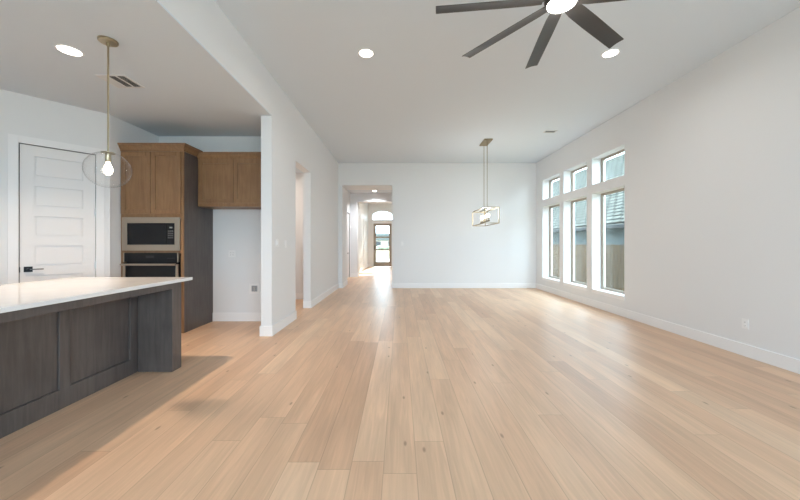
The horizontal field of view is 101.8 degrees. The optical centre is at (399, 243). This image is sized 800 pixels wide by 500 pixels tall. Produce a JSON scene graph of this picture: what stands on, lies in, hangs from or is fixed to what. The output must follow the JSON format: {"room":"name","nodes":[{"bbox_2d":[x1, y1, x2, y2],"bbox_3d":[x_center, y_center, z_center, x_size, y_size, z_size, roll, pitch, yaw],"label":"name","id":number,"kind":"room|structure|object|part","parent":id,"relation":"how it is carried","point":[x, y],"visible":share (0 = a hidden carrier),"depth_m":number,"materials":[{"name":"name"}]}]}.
{"room":"empty living room","nodes":[
{"label":"empty living room","id":0,"kind":"room"},
{"bbox_2d":[0,89,109,284],"bbox_3d":[-4.849,-0.251,3.625,0.130,3.092,2.420,0,0,40],"label":"wall","id":1,"kind":"structure","parent":0,"point":[20,114],"depth_m":4.01,"materials":[{"name":"white paint"}]},
{"bbox_2d":[8,134,103,283],"bbox_3d":[-4.370,0.000,4.170,0.172,2.590,0.849,0,0,40],"label":"door","id":2,"kind":"structure","parent":1,"relation":"in","point":[61,211],"depth_m":4.12,"materials":[{"name":"white wood"}]},
{"bbox_3d":[-4.515,0.310,3.947,0.010,0.066,0.072,0,0,40],"label":"handle","id":3,"kind":"part","parent":2,"relation":"part of","materials":[{"name":"black metal"}]},
{"bbox_2d":[110,115,158,276],"bbox_3d":[-4.115,-0.251,4.970,0.150,3.092,0.940,0,0,0],"label":"wall","id":4,"kind":"structure","parent":0,"point":[121,131],"depth_m":4.65,"materials":[{"name":"white paint"}]},
{"bbox_2d":[0,0,271,135],"bbox_3d":[-3.775,-1.857,1.120,3.950,0.120,8.940,0,0,0],"label":"ceiling","id":5,"kind":"structure","parent":0,"point":[181,95],"depth_m":3.31,"materials":[{"name":"white paint"}]},
{"bbox_2d":[54,44,84,56],"bbox_3d":[-3.070,-1.794,3.020,0.202,0.006,0.202,0,0,0],"label":"recessed light","id":6,"kind":"object","parent":5,"relation":"in","point":[66,49],"visible":1,"depth_m":3.02,"materials":[{"name":"white plastic"}]},
{"bbox_2d":[82,35,131,187],"bbox_3d":[-2.580,-1.147,2.873,0.332,1.300,0.332,0,0,0],"label":"pendant light","id":7,"kind":"object","parent":5,"relation":"hanging from","point":[108,41],"visible":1,"depth_m":2.87,"materials":[{"name":"gold metal"}]},
{"bbox_3d":[-2.580,-1.286,2.873,0.015,0.962,0.015,0,0,0],"label":"rod","id":8,"kind":"part","parent":7,"relation":"part of","materials":[{"name":"gold metal"}]},
{"bbox_3d":[-2.580,-0.666,2.873,0.066,0.118,0.066,0,0,0],"label":"bulb","id":9,"kind":"part","parent":7,"relation":"part of","materials":[{"name":"white glass"}]},
{"bbox_2d":[101,151,115,161],"bbox_3d":[-2.580,-0.770,2.873,0.100,0.094,0.100,0,0,0],"label":"socket","id":10,"kind":"object","parent":7,"relation":"attached to","point":[108,154],"depth_m":2.86,"materials":[{"name":"gold metal"}]},
{"bbox_2d":[95,75,144,87],"bbox_3d":[-3.085,-1.792,3.592,0.310,0.010,0.285,0,0,0],"label":"ceiling vent","id":11,"kind":"object","parent":5,"relation":"in","point":[119,81],"visible":0.99,"depth_m":3.59,"materials":[{"name":"white metal"}]},
{"bbox_2d":[159,136,260,312],"bbox_3d":[-3.070,-0.251,5.515,2.240,3.092,0.150,0,0,0],"label":"wall","id":12,"kind":"structure","parent":0,"point":[239,230],"depth_m":5.44,"materials":[{"name":"white paint"}]},
{"bbox_2d":[197,152,260,208],"bbox_3d":[-2.540,-0.994,5.210,1.176,0.833,0.456,0,0,0],"label":"upper cabinet","id":13,"kind":"object","parent":12,"relation":"attached to","point":[226,180],"visible":0.73,"depth_m":5.03,"materials":[{"name":"brown wood"}]},
{"bbox_3d":[-2.841,-0.968,5.021,0.533,0.675,0.020,0,0,0],"label":"door","id":14,"kind":"part","parent":13,"relation":"part of","materials":[{"name":"brown wood"}]},
{"bbox_3d":[-2.841,-0.968,5.027,0.417,0.559,0.004,0,0,0],"label":"panel","id":15,"kind":"part","parent":13,"relation":"part of","materials":[{"name":"brown wood"}]},
{"bbox_3d":[-2.539,-1.357,5.007,1.174,0.105,0.050,0,0,0],"label":"crown molding","id":16,"kind":"part","parent":13,"relation":"part of","materials":[{"name":"brown wood"}]},
{"bbox_3d":[-2.283,-0.968,5.021,0.572,0.675,0.020,0,0,0],"label":"door","id":17,"kind":"part","parent":13,"relation":"part of","materials":[{"name":"brown wood"}]},
{"bbox_3d":[-2.283,-0.968,5.027,0.456,0.559,0.004,0,0,0],"label":"panel","id":18,"kind":"part","parent":13,"relation":"part of","materials":[{"name":"brown wood"}]},
{"bbox_2d":[213,313,260,320],"bbox_3d":[-2.540,1.224,5.432,1.180,0.142,0.016,0,0,0],"label":"baseboard","id":19,"kind":"structure","parent":12,"relation":"attached to","point":[216,316],"depth_m":5.42,"materials":[{"name":"white wood"}]},
{"bbox_2d":[249,283,259,293],"bbox_3d":[-2.435,0.749,5.429,0.170,0.170,0.022,0,0,0],"label":"outlet box","id":20,"kind":"object","parent":12,"relation":"attached to","point":[254,288],"visible":1,"depth_m":5.43,"materials":[{"name":"white plastic"}]},
{"bbox_2d":[158,0,337,325],"bbox_3d":[-1.875,-0.532,3.150,0.150,3.655,12.700,0,0,0],"label":"wall","id":21,"kind":"structure","parent":0,"point":[289,143],"depth_m":4.94,"materials":[{"name":"white paint"}]},
{"bbox_2d":[259,283,338,335],"bbox_3d":[-1.875,1.224,7.014,0.182,0.142,4.940,0,0,0],"label":"baseboard","id":22,"kind":"structure","parent":21,"relation":"attached to","point":[263,330],"depth_m":5.25,"materials":[{"name":"white wood"}]},
{"bbox_2d":[296,173,302,292],"bbox_3d":[-2.775,-0.230,7.675,1.650,3.050,0.150,0,0,0],"label":"wall","id":23,"kind":"structure","parent":0,"point":[299,176],"depth_m":7.60,"materials":[{"name":"white paint"}]},
{"bbox_2d":[296,293,302,298],"bbox_3d":[-2.775,1.224,7.592,1.650,0.142,0.016,0,0,0],"label":"baseboard","id":24,"kind":"structure","parent":23,"relation":"attached to","point":[298,295],"depth_m":7.58,"materials":[{"name":"white wood"}]},
{"bbox_2d":[347,190,349,210],"bbox_3d":[-2.025,-0.395,11.530,0.150,3.380,2.340,0,0,0],"label":"wall","id":25,"kind":"structure","parent":0,"point":[348,192],"depth_m":12.30,"materials":[{"name":"white paint"}]},
{"bbox_2d":[347,210,349,277],"bbox_3d":[-2.000,0.022,12.250,0.200,2.545,0.870,0,0,0],"label":"door","id":26,"kind":"structure","parent":25,"relation":"in","point":[348,212],"depth_m":12.40,"materials":[{"name":"white wood"}]},
{"bbox_2d":[350,264,371,276],"bbox_3d":[-1.775,1.224,14.418,0.350,0.142,8.084,0,0,0],"label":"baseboard","id":27,"kind":"structure","parent":25,"relation":"attached to","point":[351,274],"depth_m":12.94,"materials":[{"name":"white wood"}]},
{"bbox_2d":[359,203,367,268],"bbox_3d":[-1.895,-0.585,15.950,0.150,3.760,5.300,0,0,0],"label":"wall","id":28,"kind":"structure","parent":0,"point":[363,207],"depth_m":15.77,"materials":[{"name":"white paint"}]},
{"bbox_2d":[364,219,366,268],"bbox_3d":[-1.809,0.025,16.950,0.022,2.540,1.300,0,0,0],"label":"door","id":29,"kind":"structure","parent":28,"relation":"in","point":[365,221],"depth_m":16.98,"materials":[{"name":"white wood"}]},
{"bbox_2d":[348,190,391,192],"bbox_3d":[-0.200,-2.035,11.530,3.800,0.100,2.340,0,0,0],"label":"ceiling","id":30,"kind":"structure","parent":0,"point":[350,191],"depth_m":12.34,"materials":[{"name":"white paint"}]},
{"bbox_2d":[350,193,391,272],"bbox_3d":[-0.200,-0.585,13.000,3.800,3.760,0.600,0,0,0],"label":"wall","id":31,"kind":"structure","parent":0,"point":[355,198],"depth_m":12.70,"materials":[{"name":"white paint"}]},
{"bbox_2d":[368,203,391,266],"bbox_3d":[-0.460,-0.585,18.560,3.020,3.760,0.200,0,0,0],"label":"wall","id":32,"kind":"structure","parent":0,"point":[372,207],"depth_m":18.46,"materials":[{"name":"white paint"}]},
{"bbox_2d":[372,211,391,219],"bbox_3d":[-0.990,-1.605,18.530,1.240,0.560,0.060,0,0,0],"label":"window","id":33,"kind":"structure","parent":32,"relation":"in","point":[377,211],"depth_m":18.50,"materials":[{"name":"white wood"}]},
{"bbox_2d":[374,224,391,265],"bbox_3d":[-0.990,0.070,18.474,1.020,2.430,0.111,0,0,0],"label":"door","id":34,"kind":"structure","parent":32,"relation":"in","point":[389,263],"depth_m":18.47,"materials":[{"name":"beige paint"}]},
{"bbox_2d":[0,266,799,499],"bbox_3d":[-0.735,1.355,7.700,10.030,0.120,22.100,0,0,0],"label":"floor","id":35,"kind":"structure","parent":0,"point":[375,390],"depth_m":2.44,"materials":[{"name":"brown wood"}]},
{"bbox_2d":[0,282,180,438],"bbox_3d":[-2.894,0.844,1.785,1.188,0.902,3.270,0,0,0],"label":"base cabinet","id":36,"kind":"object","parent":35,"relation":"on","point":[53,357],"visible":0.85,"depth_m":2.67,"materials":[{"name":"grey wood"}]},
{"bbox_3d":[-2.668,0.817,1.958,0.004,0.636,1.137,0,0,0],"label":"panel","id":37,"kind":"part","parent":36,"relation":"part of","materials":[{"name":"grey wood"}]},
{"bbox_3d":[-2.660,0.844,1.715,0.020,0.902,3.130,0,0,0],"label":"rail","id":38,"kind":"part","parent":36,"relation":"part of","materials":[{"name":"grey wood"}]},
{"bbox_2d":[0,277,192,312],"bbox_3d":[-2.886,0.377,1.790,1.268,0.032,3.480,0,0,0],"label":"countertop","id":39,"kind":"structure","parent":36,"relation":"on","point":[25,295],"depth_m":2.62,"materials":[{"name":"white stone"}]},
{"bbox_3d":[-2.668,0.817,2.905,0.004,0.636,0.572,0,0,0],"label":"panel","id":40,"kind":"part","parent":36,"relation":"part of","materials":[{"name":"grey wood"}]},
{"bbox_3d":[-2.475,0.844,3.350,0.350,0.902,0.140,0,0,0],"label":"post","id":41,"kind":"part","parent":36,"relation":"part of","materials":[{"name":"grey wood"}]},
{"bbox_2d":[117,143,212,332],"bbox_3d":[-3.553,-0.073,5.039,0.965,2.737,0.798,0,0,0],"label":"tall cabinet","id":42,"kind":"object","parent":35,"relation":"on","point":[163,177],"visible":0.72,"depth_m":4.70,"materials":[{"name":"brown wood"}]},
{"bbox_3d":[-3.810,-0.880,4.689,0.426,0.896,0.020,0,0,0],"label":"door","id":43,"kind":"part","parent":42,"relation":"part of","materials":[{"name":"brown wood"}]},
{"bbox_3d":[-3.810,-0.880,4.695,0.310,0.780,0.004,0,0,0],"label":"panel","id":44,"kind":"part","parent":42,"relation":"part of","materials":[{"name":"brown wood"}]},
{"bbox_2d":[120,253,180,276],"bbox_3d":[-3.587,0.519,4.966,0.793,0.782,0.707,0,0,0],"label":"wall oven","id":45,"kind":"object","parent":42,"relation":"in","point":[136,264],"visible":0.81,"depth_m":4.67,"materials":[{"name":"black metal"}]},
{"bbox_3d":[-3.587,0.296,4.644,0.793,0.027,0.062,0,0,0],"label":"handle","id":46,"kind":"part","parent":45,"relation":"part of","materials":[{"name":"silver metal"}]},
{"bbox_3d":[-3.587,0.195,4.686,0.763,0.130,0.022,0,0,0],"label":"control panel","id":47,"kind":"part","parent":45,"relation":"part of","materials":[{"name":"black glass"}]},
{"bbox_3d":[-3.587,0.590,4.684,0.763,0.640,0.026,0,0,0],"label":"door","id":48,"kind":"part","parent":45,"relation":"part of","materials":[{"name":"black glass"}]},
{"bbox_3d":[-3.587,0.603,4.682,0.793,0.615,0.026,0,0,0],"label":"door trim","id":49,"kind":"part","parent":45,"relation":"part of","materials":[{"name":"silver metal"}]},
{"bbox_2d":[122,217,180,250],"bbox_3d":[-3.587,-0.141,4.923,0.829,0.479,0.495,0,0,0],"label":"microwave","id":50,"kind":"object","parent":42,"relation":"in","point":[138,233],"visible":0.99,"depth_m":4.68,"materials":[{"name":"silver metal"}]},
{"bbox_3d":[-3.647,-0.143,4.690,0.565,0.312,0.018,0,0,0],"label":"door","id":51,"kind":"part","parent":50,"relation":"part of","materials":[{"name":"black glass"}]},
{"bbox_3d":[-3.303,-0.143,4.690,0.118,0.312,0.018,0,0,0],"label":"control panel","id":52,"kind":"part","parent":50,"relation":"part of","materials":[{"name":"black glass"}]},
{"bbox_3d":[-3.583,-0.028,4.710,0.905,2.645,0.020,0,0,0],"label":"frame","id":53,"kind":"part","parent":42,"relation":"part of","materials":[{"name":"brown wood"}]},
{"bbox_3d":[-3.553,-1.389,4.850,0.965,0.105,0.420,0,0,0],"label":"crown molding","id":54,"kind":"part","parent":42,"relation":"part of","materials":[{"name":"brown wood"}]},
{"bbox_3d":[-3.377,-0.880,4.689,0.426,0.896,0.020,0,0,0],"label":"door","id":55,"kind":"part","parent":42,"relation":"part of","materials":[{"name":"brown wood"}]},
{"bbox_3d":[-3.377,-0.880,4.695,0.310,0.780,0.004,0,0,0],"label":"panel","id":56,"kind":"part","parent":42,"relation":"part of","materials":[{"name":"brown wood"}]},
{"bbox_3d":[-3.140,-0.028,5.079,0.020,2.645,0.718,0,0,0],"label":"panel","id":57,"kind":"part","parent":42,"relation":"part of","materials":[{"name":"grey wood"}]},
{"bbox_2d":[338,163,535,282],"bbox_3d":[1.080,-0.532,9.930,6.360,3.655,0.860,0,0,0],"label":"wall","id":58,"kind":"structure","parent":0,"point":[433,204],"depth_m":9.50,"materials":[{"name":"white paint"}]},
{"bbox_2d":[339,280,535,287],"bbox_3d":[1.090,1.224,9.930,5.780,0.142,0.892,0,0,0],"label":"baseboard","id":59,"kind":"structure","parent":58,"relation":"attached to","point":[341,285],"depth_m":9.48,"materials":[{"name":"white wood"}]},
{"bbox_2d":[214,0,799,162],"bbox_3d":[1.165,-2.420,3.125,6.230,0.120,12.950,0,0,0],"label":"ceiling","id":60,"kind":"structure","parent":0,"point":[417,99],"depth_m":4.28,"materials":[{"name":"white paint"}]},
{"bbox_2d":[358,48,373,57],"bbox_3d":[-0.420,-2.357,4.025,0.202,0.006,0.202,0,0,0],"label":"recessed light","id":61,"kind":"object","parent":60,"relation":"in","point":[365,53],"visible":1,"depth_m":4.03,"materials":[{"name":"white plastic"}]},
{"bbox_2d":[479,139,492,145],"label":"ceiling canopy","id":62,"kind":"object","parent":60,"relation":"hanging from","point":[485,142],"depth_m":7.49,"materials":[{"name":"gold metal"}]},
{"bbox_2d":[472,207,499,225],"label":"linear chandelier","id":63,"kind":"object","parent":62,"relation":"hanging from","point":[485,216],"depth_m":7.44,"materials":[{"name":"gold metal"}]},
{"bbox_3d":[1.990,-0.624,7.620,0.334,0.363,1.160,0,0,0],"label":"frame","id":64,"kind":"part","parent":63,"relation":"part of","materials":[{"name":"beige metal"}]},
{"bbox_2d":[436,0,624,68],"bbox_3d":[1.103,-1.992,2.213,1.633,0.737,1.615,0,0,-14],"label":"ceiling fan","id":65,"kind":"object","parent":60,"relation":"hanging from","point":[577,12],"visible":1,"depth_m":2.40,"materials":[{"name":"brown metal"}]},
{"bbox_3d":[0.620,-1.664,2.270,0.735,0.033,0.111,0,0,6],"label":"blade","id":66,"kind":"part","parent":65,"relation":"part of","materials":[{"name":"black wood"}]},
{"bbox_3d":[0.808,-1.664,2.601,0.111,0.033,0.735,0,0,-37],"label":"blade","id":67,"kind":"part","parent":65,"relation":"part of","materials":[{"name":"black wood"}]},
{"bbox_3d":[1.177,-1.664,2.695,0.111,0.033,0.735,0,0,9],"label":"blade","id":68,"kind":"part","parent":65,"relation":"part of","materials":[{"name":"black wood"}]},
{"bbox_3d":[1.500,-1.664,2.493,0.735,0.033,0.111,0,0,-35],"label":"blade","id":69,"kind":"part","parent":65,"relation":"part of","materials":[{"name":"black wood"}]},
{"bbox_3d":[1.581,-1.664,2.136,0.735,0.033,0.111,0,0,9],"label":"blade","id":70,"kind":"part","parent":65,"relation":"part of","materials":[{"name":"black wood"}]},
{"bbox_2d":[543,130,557,132],"bbox_3d":[3.155,-2.356,6.830,0.250,0.009,0.140,0,0,0],"label":"ceiling vent","id":71,"kind":"object","parent":60,"relation":"in","point":[545,131],"visible":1,"depth_m":6.83,"materials":[{"name":"white metal"}]},
{"bbox_2d":[601,48,619,57],"bbox_3d":[2.607,-2.357,4.025,0.202,0.006,0.202,0,0,0],"label":"recessed light","id":72,"kind":"object","parent":60,"relation":"in","point":[609,53],"visible":1,"depth_m":4.02,"materials":[{"name":"white plastic"}]},
{"bbox_2d":[536,7,799,359],"bbox_3d":[4.120,-0.532,3.150,0.280,3.655,12.700,0,0,0],"label":"wall","id":73,"kind":"structure","parent":0,"point":[710,181],"depth_m":4.25,"materials":[{"name":"white paint"}]},
{"bbox_2d":[542,204,559,283],"bbox_3d":[4.087,-0.015,8.590,0.237,2.046,0.980,0,0,0],"label":"window","id":74,"kind":"structure","parent":73,"relation":"in","point":[550,278],"depth_m":9.02,"materials":[{"name":"beige plastic"}]},
{"bbox_3d":[4.064,0.944,8.590,0.192,0.023,0.960,0,0,0],"label":"sill","id":75,"kind":"part","parent":74,"relation":"part of","materials":[{"name":"white ceramic"}]},
{"bbox_3d":[4.185,-0.052,8.590,0.040,1.971,0.960,0,0,0],"label":"frame","id":76,"kind":"part","parent":74,"relation":"part of","materials":[{"name":"beige plastic"}]},
{"bbox_3d":[4.189,-0.052,8.590,0.024,1.907,0.896,0,0,0],"label":"sash","id":77,"kind":"part","parent":74,"relation":"part of","materials":[{"name":"beige plastic"}]},
{"bbox_2d":[549,177,558,197],"bbox_3d":[4.185,-1.493,8.590,0.040,0.544,0.960,0,0,0],"label":"window","id":78,"kind":"structure","parent":73,"relation":"in","point":[556,178],"depth_m":9.02,"materials":[{"name":"beige plastic"}]},
{"bbox_2d":[563,197,586,290],"bbox_3d":[4.087,-0.015,7.420,0.237,2.046,1.001,0,0,0],"label":"window","id":79,"kind":"structure","parent":73,"relation":"in","point":[574,284],"depth_m":7.87,"materials":[{"name":"beige plastic"}]},
{"bbox_3d":[4.064,0.944,7.420,0.192,0.023,0.981,0,0,0],"label":"sill","id":80,"kind":"part","parent":79,"relation":"part of","materials":[{"name":"white ceramic"}]},
{"bbox_3d":[4.185,-0.052,7.420,0.040,1.971,0.981,0,0,0],"label":"frame","id":81,"kind":"part","parent":79,"relation":"part of","materials":[{"name":"beige plastic"}]},
{"bbox_3d":[4.189,-0.052,7.420,0.024,1.907,0.917,0,0,0],"label":"sash","id":82,"kind":"part","parent":79,"relation":"part of","materials":[{"name":"beige plastic"}]},
{"bbox_2d":[571,165,586,190],"bbox_3d":[4.185,-1.493,7.420,0.040,0.544,0.981,0,0,0],"label":"window","id":83,"kind":"structure","parent":73,"relation":"in","point":[585,166],"depth_m":7.87,"materials":[{"name":"beige plastic"}]},
{"bbox_2d":[591,188,624,300],"bbox_3d":[4.087,-0.015,6.250,0.237,2.046,0.993,0,0,0],"label":"window","id":84,"kind":"structure","parent":73,"relation":"in","point":[618,294],"depth_m":6.67,"materials":[{"name":"beige plastic"}]},
{"bbox_3d":[4.064,0.944,6.250,0.192,0.023,0.973,0,0,0],"label":"sill","id":85,"kind":"part","parent":84,"relation":"part of","materials":[{"name":"white ceramic"}]},
{"bbox_3d":[4.185,-0.052,6.250,0.040,1.971,0.973,0,0,0],"label":"frame","id":86,"kind":"part","parent":84,"relation":"part of","materials":[{"name":"beige plastic"}]},
{"bbox_3d":[4.189,-0.052,6.250,0.024,1.907,0.909,0,0,0],"label":"sash","id":87,"kind":"part","parent":84,"relation":"part of","materials":[{"name":"beige plastic"}]},
{"bbox_2d":[601,149,623,181],"bbox_3d":[4.185,-1.493,6.250,0.040,0.544,0.973,0,0,0],"label":"window","id":88,"kind":"structure","parent":73,"relation":"in","point":[620,151],"depth_m":6.69,"materials":[{"name":"beige plastic"}]},
{"bbox_2d":[536,283,799,373],"bbox_3d":[3.972,1.224,3.142,0.016,0.142,12.684,0,0,0],"label":"baseboard","id":89,"kind":"structure","parent":73,"relation":"attached to","point":[788,363],"depth_m":4.32,"materials":[{"name":"white wood"}]},
{"bbox_2d":[742,318,748,329],"bbox_3d":[3.975,0.922,3.744,0.009,0.116,0.072,0,0,0],"label":"wall outlet","id":90,"kind":"object","parent":73,"relation":"attached to","point":[745,322],"visible":1,"depth_m":3.74,"materials":[{"name":"white plastic"}]},
{"label":"outside","id":91,"kind":"structure","parent":0,"visible":0},
{"bbox_2d":[376,251,388,257],"bbox_3d":[0.000,1.755,50.000,180.000,0.080,180.000,0,0,0],"label":"ground","id":92,"kind":"structure","parent":91,"point":[379,254],"depth_m":52.10,"materials":[{"name":"white concrete"}]},
{"bbox_2d":[376,233,388,245],"bbox_3d":[-1.000,-0.795,104.000,39.200,5.020,9.200,0,0,0],"label":"brick house","id":93,"kind":"structure","parent":92,"relation":"on","point":[379,241],"depth_m":100.00,"materials":[{"name":"white brick"}]},
{"bbox_2d":[376,245,388,248],"bbox_3d":[-2.306,1.134,92.031,24.682,1.760,1.901,0,0,0],"label":"hedge","id":94,"kind":"object","parent":92,"relation":"on","point":[379,246],"visible":0.14,"depth_m":91.55,"materials":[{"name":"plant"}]},
{"bbox_2d":[376,258,388,261],"bbox_3d":[-1.000,1.535,24.375,1.800,0.360,11.250,0,0,0],"label":"front walk","id":95,"kind":"structure","parent":92,"relation":"on","point":[379,259],"depth_m":26.37,"materials":[{"name":"concrete"}]},
{"bbox_2d":[553,154,623,244],"bbox_3d":[11.650,-1.505,22.900,9.100,6.440,38.200,0,0,0],"label":"neighbor house","id":96,"kind":"structure","parent":92,"relation":"on","point":[614,166],"depth_m":13.78,"materials":[{"name":"grey"}]},
{"bbox_2d":[553,244,623,290],"bbox_3d":[6.030,0.856,13.508,0.060,1.678,21.016,0,0,0],"label":"fence","id":97,"kind":"object","parent":92,"relation":"on","point":[614,254],"visible":0.06,"depth_m":9.40,"materials":[{"name":"brown wood"}]}
]}

